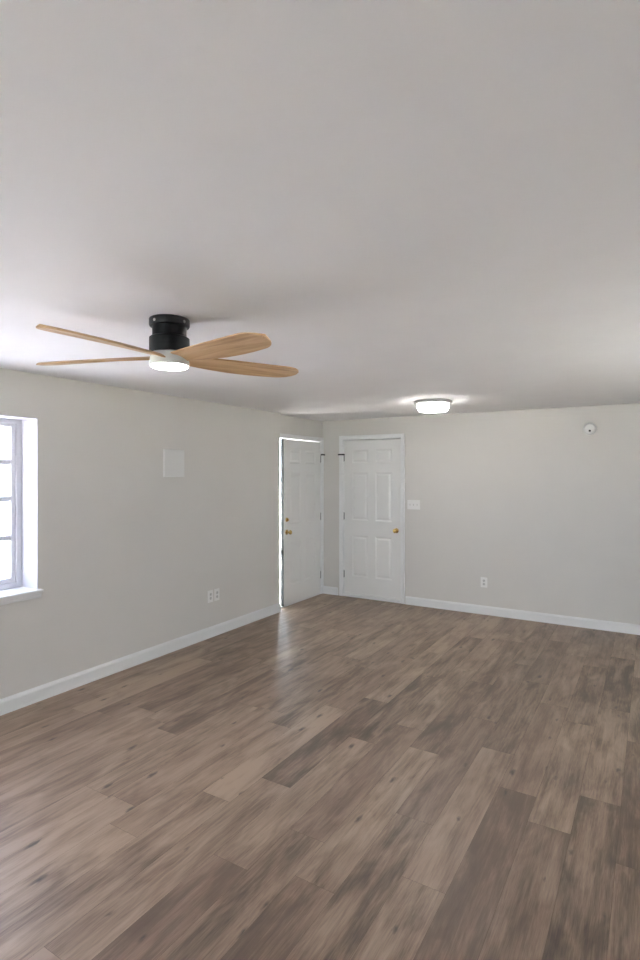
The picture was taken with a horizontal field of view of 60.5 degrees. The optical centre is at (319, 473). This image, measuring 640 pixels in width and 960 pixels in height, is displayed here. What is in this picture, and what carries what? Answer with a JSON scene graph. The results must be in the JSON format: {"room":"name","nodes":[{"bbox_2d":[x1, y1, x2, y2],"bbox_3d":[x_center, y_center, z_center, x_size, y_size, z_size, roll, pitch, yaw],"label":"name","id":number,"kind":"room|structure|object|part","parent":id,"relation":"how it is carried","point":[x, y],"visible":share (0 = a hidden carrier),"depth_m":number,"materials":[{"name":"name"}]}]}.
{"room":"empty living room","nodes":[
{"label":"empty living room","id":0,"kind":"room"},
{"bbox_2d":[0,368,322,698],"bbox_3d":[-2.690,0.528,3.115,0.350,2.476,10.490,0,0,31],"label":"wall","id":1,"kind":"structure","parent":0,"point":[130,555],"depth_m":4.64,"materials":[{"name":"beige paint"}]},
{"bbox_2d":[0,414,43,604],"bbox_3d":[-2.784,0.242,2.927,0.384,1.278,2.527,0,0,31],"label":"window","id":2,"kind":"structure","parent":1,"relation":"in","point":[18,434],"depth_m":3.94,"materials":[{"name":"grey paint"}]},
{"bbox_3d":[-2.835,0.206,2.960,0.004,1.098,2.327,0,0,31],"label":"pane","id":3,"kind":"part","parent":2,"relation":"part of","materials":[{"name":"clear glass"}]},
{"bbox_3d":[-2.835,0.210,2.960,0.035,1.142,2.383,0,0,31],"label":"sash","id":4,"kind":"part","parent":2,"relation":"part of","materials":[{"name":"grey paint"}]},
{"bbox_3d":[-2.834,0.215,2.959,0.060,1.212,2.463,0,0,31],"label":"frame","id":5,"kind":"part","parent":2,"relation":"part of","materials":[{"name":"grey paint"}]},
{"bbox_3d":[-2.784,0.832,2.927,0.384,0.022,2.527,0,0,31],"label":"sill","id":6,"kind":"part","parent":2,"relation":"part of","materials":[{"name":"white wood"}]},
{"bbox_2d":[0,603,280,715],"bbox_3d":[-2.818,1.564,2.548,0.018,0.104,9.087,0,0,31],"label":"baseboard","id":7,"kind":"structure","parent":1,"relation":"attached to","point":[14,702],"depth_m":4.50,"materials":[{"name":"white wood"}]},
{"bbox_2d":[163,449,183,476],"bbox_3d":[-1.330,-0.096,5.008,0.013,0.251,0.258,0,0,31],"label":"panel","id":8,"kind":"object","parent":1,"relation":"attached to","point":[173,460],"visible":1,"depth_m":4.99,"materials":[{"name":"white plastic"}]},
{"bbox_2d":[208,590,212,602],"bbox_3d":[-1.082,1.211,5.423,0.008,0.120,0.074,0,0,31],"label":"wall outlet","id":9,"kind":"object","parent":1,"relation":"attached to","point":[210,592],"visible":1,"depth_m":5.42,"materials":[{"name":"white plastic"}]},
{"bbox_2d":[214,588,218,600],"bbox_3d":[-1.033,1.211,5.503,0.008,0.120,0.074,0,0,31],"label":"wall outlet","id":10,"kind":"object","parent":1,"relation":"attached to","point":[216,591],"visible":1,"depth_m":5.50,"materials":[{"name":"white plastic"}]},
{"bbox_2d":[280,433,323,607],"bbox_3d":[-0.347,0.565,7.032,0.277,2.102,1.078,0,0,31],"label":"door frame","id":11,"kind":"structure","parent":1,"relation":"attached to","point":[282,435],"depth_m":7.38,"materials":[{"name":"white wood"}]},
{"bbox_2d":[280,439,324,605],"bbox_3d":[-0.195,0.585,7.008,0.120,2.014,1.006,0,0,29],"label":"door","id":12,"kind":"structure","parent":1,"relation":"in","point":[300,460],"depth_m":6.93,"materials":[{"name":"white paint"}]},
{"bbox_2d":[0,0,639,420],"bbox_3d":[-0.261,-0.785,1.672,6.300,0.150,11.040,0,0,31],"label":"ceiling","id":13,"kind":"structure","parent":0,"point":[411,201],"depth_m":1.39,"materials":[{"name":"paint"}]},
{"bbox_2d":[36,314,298,376],"bbox_3d":[-0.664,-0.598,2.389,1.250,0.225,0.794,0,0,-11],"label":"ceiling fan","id":14,"kind":"object","parent":13,"relation":"hanging from","point":[170,349],"visible":1,"depth_m":2.45,"materials":[{"name":"brown wood"}]},
{"bbox_3d":[-1.053,-0.525,2.567,0.585,0.043,0.166,0,0,7],"label":"blade","id":15,"kind":"part","parent":14,"relation":"part of","materials":[{"name":"brown wood"}]},
{"bbox_3d":[-0.849,-0.525,2.198,0.166,0.043,0.585,0,0,26],"label":"blade","id":16,"kind":"part","parent":14,"relation":"part of","materials":[{"name":"brown wood"}]},
{"bbox_2d":[151,363,187,370],"bbox_3d":[-0.693,-0.490,2.525,0.165,0.010,0.165,0,0,31],"label":"diffuser","id":17,"kind":"object","parent":14,"relation":"attached to","point":[161,366],"depth_m":2.49,"materials":[{"name":"white glass"}]},
{"bbox_3d":[-0.417,-0.525,2.290,0.585,0.043,0.166,0,0,41],"label":"blade","id":18,"kind":"part","parent":14,"relation":"part of","materials":[{"name":"brown wood"}]},
{"bbox_3d":[-0.380,-0.525,2.709,0.585,0.043,0.166,0,0,-30],"label":"blade","id":19,"kind":"part","parent":14,"relation":"part of","materials":[{"name":"brown wood"}]},
{"bbox_2d":[414,398,451,412],"bbox_3d":[1.103,-0.657,5.353,0.368,0.106,0.368,0,0,31],"label":"flush ceiling light","id":20,"kind":"object","parent":13,"relation":"attached to","point":[436,405],"visible":1,"depth_m":5.23,"materials":[{"name":"white glass"}]},
{"bbox_3d":[1.103,-0.641,5.353,0.304,0.074,0.304,0,0,31],"label":"lamp shade","id":21,"kind":"part","parent":20,"relation":"part of","materials":[{"name":"white glass"}]},
{"bbox_2d":[0,594,639,959],"bbox_3d":[-0.381,1.691,1.716,6.050,0.150,10.490,0,0,31],"label":"floor","id":22,"kind":"structure","parent":0,"point":[322,776],"depth_m":2.77,"materials":[{"name":"brown wood"}]},
{"bbox_2d":[323,403,639,624],"bbox_3d":[2.481,0.528,6.033,5.630,2.476,0.140,0,0,31],"label":"wall","id":23,"kind":"structure","parent":0,"point":[544,509],"depth_m":6.09,"materials":[{"name":"beige paint"}]},
{"bbox_2d":[323,586,337,594],"bbox_3d":[0.135,1.566,7.362,0.233,0.100,0.018,0,0,31],"label":"baseboard","id":24,"kind":"structure","parent":23,"relation":"attached to","point":[326,589],"depth_m":7.35,"materials":[{"name":"white wood"}]},
{"bbox_2d":[338,439,400,599],"bbox_3d":[0.624,0.571,7.079,0.880,2.014,0.108,0,0,31],"label":"door","id":25,"kind":"structure","parent":23,"relation":"in","point":[372,468],"depth_m":7.06,"materials":[{"name":"white paint"}]},
{"bbox_2d":[339,433,404,603],"bbox_3d":[0.682,0.557,7.095,0.928,2.118,0.127,0,0,31],"label":"door frame","id":26,"kind":"structure","parent":23,"relation":"attached to","point":[401,436],"depth_m":7.09,"materials":[{"name":"white wood"}]},
{"bbox_2d":[407,500,419,509],"bbox_3d":[1.150,0.381,6.748,0.164,0.116,0.016,0,0,31],"label":"switch plate","id":27,"kind":"object","parent":23,"relation":"attached to","point":[411,504],"visible":1,"depth_m":6.75,"materials":[{"name":"white plastic"}]},
{"bbox_2d":[481,577,486,587],"bbox_3d":[1.884,1.248,6.307,0.076,0.116,0.008,0,0,31],"label":"wall outlet","id":28,"kind":"object","parent":23,"relation":"attached to","point":[483,579],"visible":1,"depth_m":6.30,"materials":[{"name":"white plastic"}]},
{"bbox_2d":[405,596,639,634],"bbox_3d":[2.889,1.566,5.693,4.277,0.100,0.018,0,0,31],"label":"baseboard","id":29,"kind":"structure","parent":23,"relation":"attached to","point":[604,625],"depth_m":6.04,"materials":[{"name":"white wood"}]},
{"bbox_2d":[583,423,596,434],"bbox_3d":[2.814,-0.469,5.721,0.132,0.132,0.047,0,0,31],"label":"smoke detector","id":30,"kind":"object","parent":23,"relation":"attached to","point":[589,428],"visible":1,"depth_m":5.71,"materials":[{"name":"white plastic"}]},
{"label":"outside","id":31,"kind":"structure","parent":0,"visible":0},
{"bbox_2d":[280,496,280,594],"bbox_3d":[-1.450,1.871,4.825,60.000,0.190,66.000,0,0,31],"label":"ground","id":32,"kind":"structure","parent":31,"point":[280,496],"depth_m":14.08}
]}

